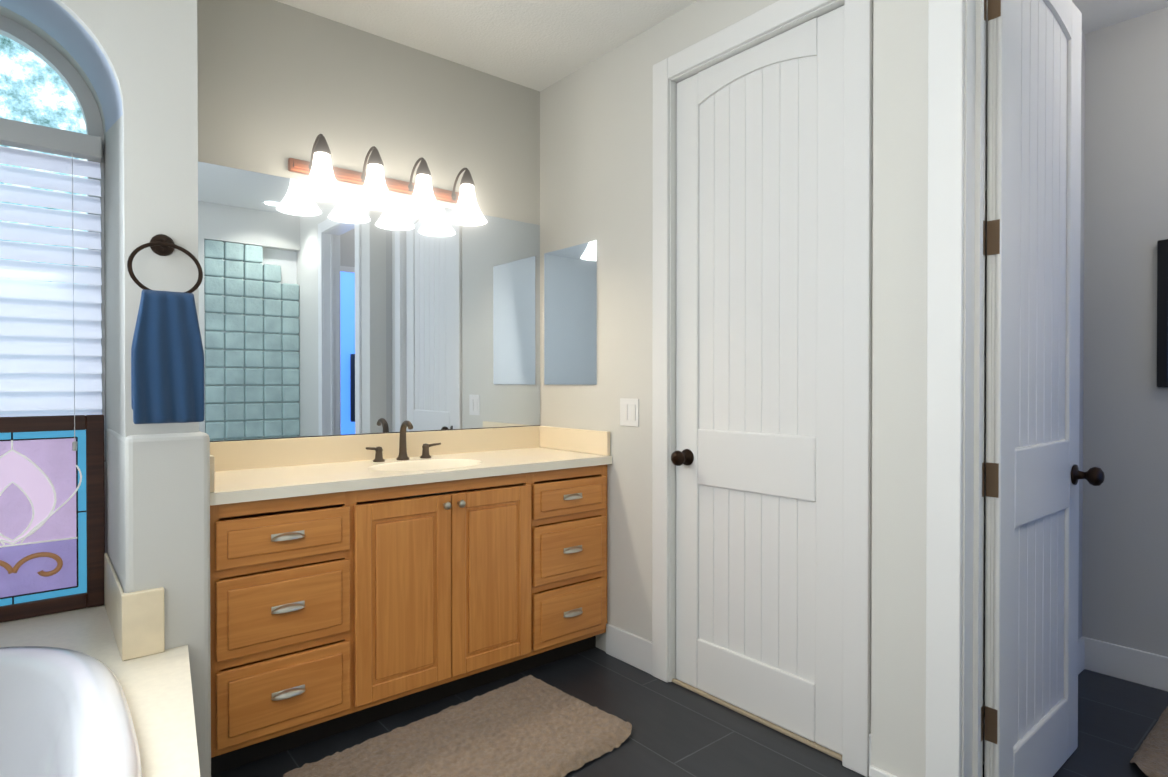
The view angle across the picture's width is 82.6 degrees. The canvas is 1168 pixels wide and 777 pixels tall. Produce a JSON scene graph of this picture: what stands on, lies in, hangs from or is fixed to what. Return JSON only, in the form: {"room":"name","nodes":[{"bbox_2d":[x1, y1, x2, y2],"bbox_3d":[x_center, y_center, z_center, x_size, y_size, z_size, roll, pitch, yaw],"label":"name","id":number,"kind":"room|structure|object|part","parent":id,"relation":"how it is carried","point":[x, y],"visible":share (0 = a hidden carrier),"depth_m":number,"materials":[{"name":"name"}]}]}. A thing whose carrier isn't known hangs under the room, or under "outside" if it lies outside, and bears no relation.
{"room":"bathroom","nodes":[
{"label":"bathroom","id":0,"kind":"room"},
{"bbox_2d":[0,0,122,136],"bbox_3d":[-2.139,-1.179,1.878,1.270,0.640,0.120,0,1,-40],"label":"arch","id":1,"kind":"object","parent":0,"point":[32,27],"visible":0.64,"depth_m":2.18,"materials":[{"name":"grey paint"}]},
{"bbox_2d":[0,15,103,138],"bbox_3d":[-2.158,-1.029,1.902,1.270,0.340,0.040,0,1,-40],"label":"arch","id":2,"kind":"object","parent":1,"relation":"attached to","point":[57,62],"visible":0.94,"depth_m":2.22,"materials":[{"name":"white paint"}]},
{"bbox_2d":[54,0,123,112],"bbox_3d":[-2.057,-0.389,1.141,2.090,2.210,0.030,0,1,-40],"label":"wall","id":3,"kind":"structure","parent":0,"point":[100,22],"depth_m":1.77,"materials":[{"name":"grey paint"}]},
{"bbox_2d":[106,0,210,776],"bbox_3d":[-1.342,-0.150,2.072,0.204,2.700,0.608,0,1,-40],"label":"wall","id":4,"kind":"structure","parent":0,"point":[151,161],"depth_m":1.86,"materials":[{"name":"grey paint"}]},
{"bbox_2d":[127,234,203,423],"bbox_3d":[-1.134,-0.168,1.804,0.175,0.520,0.126,0,1,-40],"label":"towel ring","id":5,"kind":"object","parent":4,"relation":"attached to","point":[167,368],"visible":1,"depth_m":1.76,"materials":[{"name":"brown metal"}]},
{"bbox_2d":[131,290,203,423],"bbox_3d":[-1.109,-0.084,1.774,0.168,0.354,0.054,0,1,-40],"label":"towel","id":6,"kind":"object","parent":5,"relation":"hanging from","point":[167,353],"depth_m":1.76,"materials":[{"name":"blue fabric"}]},
{"bbox_2d":[104,0,539,552],"bbox_3d":[-1.153,-0.155,2.701,5.470,2.700,0.120,0,1,-40],"label":"wall","id":7,"kind":"structure","parent":0,"point":[280,84],"depth_m":2.76,"materials":[{"name":"grey paint"}]},
{"bbox_2d":[87,138,104,459],"bbox_3d":[-1.687,-0.307,2.298,0.044,1.110,0.040,0,1,-40],"label":"window frame","id":8,"kind":"structure","parent":7,"relation":"in","point":[101,180],"depth_m":2.29,"materials":[{"name":"white paint"}]},
{"bbox_2d":[198,161,539,440],"bbox_3d":[-0.839,-0.319,2.878,1.590,1.016,0.005,0,1,-40],"label":"mirror glass","id":9,"kind":"object","parent":7,"relation":"attached to","point":[343,317],"visible":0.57,"depth_m":2.77,"materials":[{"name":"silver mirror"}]},
{"bbox_2d":[210,426,538,471],"bbox_3d":[-0.833,0.263,2.875,1.596,0.138,0.020,0,1,-40],"label":"backsplash","id":10,"kind":"structure","parent":7,"relation":"attached to","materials":[{"name":"beige stone"}]},
{"bbox_2d":[210,425,539,441],"bbox_3d":[-0.838,0.194,2.880,1.590,0.008,0.008,0,1,-40],"label":"channel","id":11,"kind":"object","parent":7,"relation":"attached to","point":[365,433],"visible":0.5,"depth_m":2.79,"materials":[{"name":"silver"}]},
{"bbox_2d":[288,134,486,225],"bbox_3d":[-0.780,-0.862,2.772,0.806,0.244,0.238,0,1,-40],"label":"sconce","id":12,"kind":"object","parent":7,"relation":"attached to","point":[324,174],"visible":1,"depth_m":2.74,"materials":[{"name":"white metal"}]},
{"bbox_2d":[211,647,1167,776],"bbox_3d":[-0.025,1.255,1.348,5.470,0.100,3.660,0,1,-40],"label":"floor","id":13,"kind":"structure","parent":0,"point":[677,730],"depth_m":2.31,"materials":[{"name":"tile"}]},
{"bbox_2d":[0,553,199,776],"bbox_3d":[-1.719,0.880,0.948,2.108,0.654,1.868,0,1,-40],"label":"tub deck","id":14,"kind":"object","parent":13,"relation":"on","point":[105,690],"visible":1,"depth_m":1.59,"materials":[{"name":"beige stone"}]},
{"bbox_2d":[0,414,104,622],"bbox_3d":[-1.774,0.403,2.062,0.463,0.630,0.030,0,1,-40],"label":"stained glass panel","id":15,"kind":"object","parent":14,"relation":"on","point":[52,517],"visible":1,"depth_m":2.12,"materials":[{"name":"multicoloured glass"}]},
{"bbox_2d":[210,420,611,775],"bbox_3d":[-0.657,0.664,2.666,1.596,1.059,0.572,0,1,-40],"label":"bathroom vanity","id":16,"kind":"object","parent":13,"relation":"on","point":[357,580],"visible":1,"depth_m":2.40,"materials":[{"name":"brown wood"}]},
{"bbox_2d":[210,447,611,505],"bbox_3d":[-0.658,0.368,2.664,1.596,0.130,0.530,0,1,-40],"label":"countertop","id":17,"kind":"structure","parent":16,"relation":"on","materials":[{"name":"beige stone"}]},
{"bbox_2d":[366,420,440,461],"bbox_3d":[-0.750,0.218,2.798,0.336,0.168,0.112,0,1,-40],"label":"faucet","id":18,"kind":"object","parent":17,"relation":"on","point":[402,457],"depth_m":2.81,"materials":[{"name":"brown metal"}]},
{"bbox_2d":[283,675,631,776],"bbox_3d":[-0.370,1.176,2.158,1.020,0.040,0.600,0,1,-45],"label":"area rug","id":19,"kind":"object","parent":13,"relation":"on","point":[529,726],"visible":1,"depth_m":2.19,"materials":[{"name":"beige carpet"}]},
{"bbox_2d":[672,678,841,760],"bbox_3d":[0.599,1.190,2.422,0.014,0.012,0.748,0,1,-40],"label":"carpet lip at the closet","id":20,"kind":"object","parent":13,"relation":"on","point":[775,727],"visible":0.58,"depth_m":2.37,"materials":[{"name":"beige"}]},
{"bbox_2d":[676,679,841,755],"bbox_3d":[0.760,1.193,2.555,0.402,0.005,0.748,0,1,-40],"label":"threshold","id":21,"kind":"object","parent":13,"relation":"on","point":[761,718],"visible":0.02,"depth_m":2.39,"materials":[{"name":"beige wood"}]},
{"bbox_2d":[1130,706,1167,776],"bbox_3d":[2.203,1.178,1.957,0.660,0.045,0.840,0,1,-40],"label":"rug","id":22,"kind":"object","parent":13,"relation":"on","point":[1150,758],"visible":1,"depth_m":2.13,"materials":[{"name":"beige carpet"}]},
{"bbox_2d":[540,0,873,732],"bbox_3d":[0.405,-0.155,2.725,0.120,2.700,1.830,0,1,-40],"label":"wall","id":23,"kind":"structure","parent":0,"point":[596,149],"depth_m":2.93,"materials":[{"name":"grey paint"}]},
{"bbox_2d":[544,240,596,384],"bbox_3d":[-0.069,-0.349,3.197,0.005,0.660,0.405,0,1,-40],"label":"mirror","id":24,"kind":"object","parent":23,"relation":"attached to","point":[570,315],"visible":1,"depth_m":3.18,"materials":[{"name":"silver metal"}]},
{"bbox_2d":[606,623,651,674],"bbox_3d":[0.196,1.126,2.882,0.014,0.135,0.296,0,1,-40],"label":"baseboard","id":25,"kind":"structure","parent":23,"relation":"attached to","point":[634,650],"depth_m":2.87,"materials":[{"name":"white paint"}]},
{"bbox_2d":[620,398,638,426],"bbox_3d":[0.195,0.103,2.880,0.008,0.120,0.115,0,1,-40],"label":"switch plate","id":26,"kind":"object","parent":23,"relation":"attached to","point":[629,412],"visible":1,"depth_m":2.88,"materials":[{"name":"white paint"}]},
{"bbox_2d":[671,5,843,754],"bbox_3d":[0.594,-0.024,2.408,0.116,2.430,0.744,0,1,-40],"label":"closed door","id":27,"kind":"structure","parent":23,"relation":"in","point":[757,457],"depth_m":2.39,"materials":[{"name":"white paint"}]},
{"bbox_3d":[0.384,0.275,2.635,0.080,0.066,0.066,0,1,-40],"label":"door knob","id":28,"kind":"part","parent":27,"relation":"part of","materials":[{"name":"brown metal"}]},
{"bbox_2d":[652,0,871,776],"bbox_3d":[0.631,-0.068,2.439,0.140,2.529,0.928,0,1,-40],"label":"door frame","id":29,"kind":"structure","parent":23,"relation":"attached to","point":[857,364],"depth_m":2.10,"materials":[{"name":"white paint"}]},
{"bbox_2d":[869,733,870,766],"bbox_3d":[0.909,1.132,2.019,0.014,0.135,0.086,0,1,-40],"label":"baseboard","id":30,"kind":"structure","parent":23,"relation":"attached to","point":[869,749],"depth_m":2.04,"materials":[{"name":"white paint"}]},
{"bbox_2d":[275,0,1167,91],"bbox_3d":[-0.025,-1.545,1.327,5.470,0.100,3.660,0,1,-40],"label":"ceiling","id":31,"kind":"structure","parent":0,"point":[539,45],"depth_m":2.75,"materials":[{"name":"white paint"}]},
{"bbox_2d":[871,0,927,776],"bbox_3d":[0.934,-0.149,1.826,0.120,2.700,0.229,0,1,-40],"label":"wall","id":32,"kind":"structure","parent":0,"point":[899,354],"depth_m":1.82,"materials":[{"name":"grey paint"}]},
{"bbox_2d":[869,765,896,776],"bbox_3d":[0.859,1.134,1.821,0.014,0.135,0.155,0,1,-40],"label":"baseboard","id":33,"kind":"structure","parent":32,"relation":"attached to","point":[874,771],"depth_m":1.86,"materials":[{"name":"white paint"}]},
{"bbox_2d":[925,0,985,776],"bbox_3d":[0.988,-0.063,1.761,0.156,2.529,0.089,0,1,-40],"label":"door frame","id":34,"kind":"structure","parent":32,"relation":"attached to","point":[945,281],"depth_m":1.71,"materials":[{"name":"white paint"}]},
{"bbox_2d":[973,0,983,776],"bbox_3d":[1.024,-0.018,1.726,0.020,2.440,0.012,0,1,-40],"label":"door frame","id":35,"kind":"object","parent":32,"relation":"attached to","point":[978,327],"visible":1,"depth_m":1.72,"materials":[{"name":"white paint"}]},
{"bbox_2d":[981,0,1104,776],"bbox_3d":[1.338,-0.021,1.968,0.750,2.430,0.196,0,1,-40],"label":"open door","id":36,"kind":"structure","parent":32,"relation":"in","point":[1034,474],"depth_m":1.93,"materials":[{"name":"white paint"}]},
{"bbox_3d":[1.613,0.279,2.123,0.066,0.066,0.080,0,1,-40],"label":"knob","id":37,"kind":"part","parent":36,"relation":"part of","materials":[{"name":"brown metal"}]},
{"bbox_2d":[983,0,1084,717],"bbox_3d":[1.519,-0.153,2.394,1.505,2.700,0.100,0,1,-40],"label":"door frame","id":38,"kind":"structure","parent":0,"point":[1081,327],"depth_m":2.81,"materials":[{"name":"grey paint"}]},
{"bbox_2d":[983,637,1084,763],"bbox_3d":[1.557,1.130,2.361,1.473,0.135,0.014,0,1,-40],"label":"baseboard","id":39,"kind":"structure","parent":38,"relation":"attached to","point":[1081,650],"depth_m":2.78,"materials":[{"name":"white paint"}]},
{"bbox_2d":[1082,7,1167,656],"bbox_3d":[2.658,-0.152,2.291,0.120,2.700,1.710,0,1,-40],"label":"wall","id":40,"kind":"structure","parent":0,"point":[1125,527],"depth_m":2.73,"materials":[{"name":"grey paint"}]},
{"bbox_2d":[1082,636,1167,690],"bbox_3d":[2.600,1.131,2.266,0.014,0.135,1.490,0,1,-40],"label":"baseboard","id":41,"kind":"structure","parent":40,"relation":"attached to","point":[1131,664],"depth_m":2.71,"materials":[{"name":"white paint"}]},
{"bbox_2d":[1157,239,1167,386],"bbox_3d":[2.429,-0.293,2.448,0.029,0.580,0.485,0,1,-40],"label":"framed art","id":42,"kind":"object","parent":40,"relation":"attached to","point":[1162,313],"visible":0.91,"depth_m":2.61,"materials":[{"name":"black"}]},
{"bbox_3d":[-2.158,-0.819,1.904,1.180,0.060,0.040,0,1,-40],"label":"transom","id":43,"kind":"object","parent":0,"visible":0},
{"bbox_2d":[0,118,101,161],"bbox_3d":[-2.109,-0.809,1.873,1.213,0.070,0.061,0,1,-40],"label":"valance","id":44,"kind":"object","parent":43,"relation":"attached to","point":[24,135],"visible":1,"depth_m":2.15,"materials":[{"name":"white paint"}]},
{"bbox_2d":[0,146,101,429],"bbox_3d":[-2.115,-0.259,1.886,1.208,1.024,0.040,0,1,-40],"label":"window blind slats","id":45,"kind":"object","parent":44,"relation":"hanging from","point":[41,349],"visible":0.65,"depth_m":2.18,"materials":[{"name":"white plastic"}]},
{"bbox_2d":[72,154,76,450],"bbox_3d":[-1.659,-0.284,2.160,0.014,0.974,0.074,0,1,-40],"label":"blind cord","id":46,"kind":"object","parent":44,"relation":"hanging from","point":[74,445],"visible":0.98,"depth_m":2.15,"materials":[{"name":"white fabric"}]},
{"label":"outside","id":47,"kind":"structure","parent":0,"visible":0},
{"bbox_2d":[0,34,87,301],"bbox_3d":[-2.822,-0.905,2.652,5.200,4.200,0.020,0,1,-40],"label":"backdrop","id":48,"kind":"structure","parent":47,"point":[35,89],"depth_m":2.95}
]}

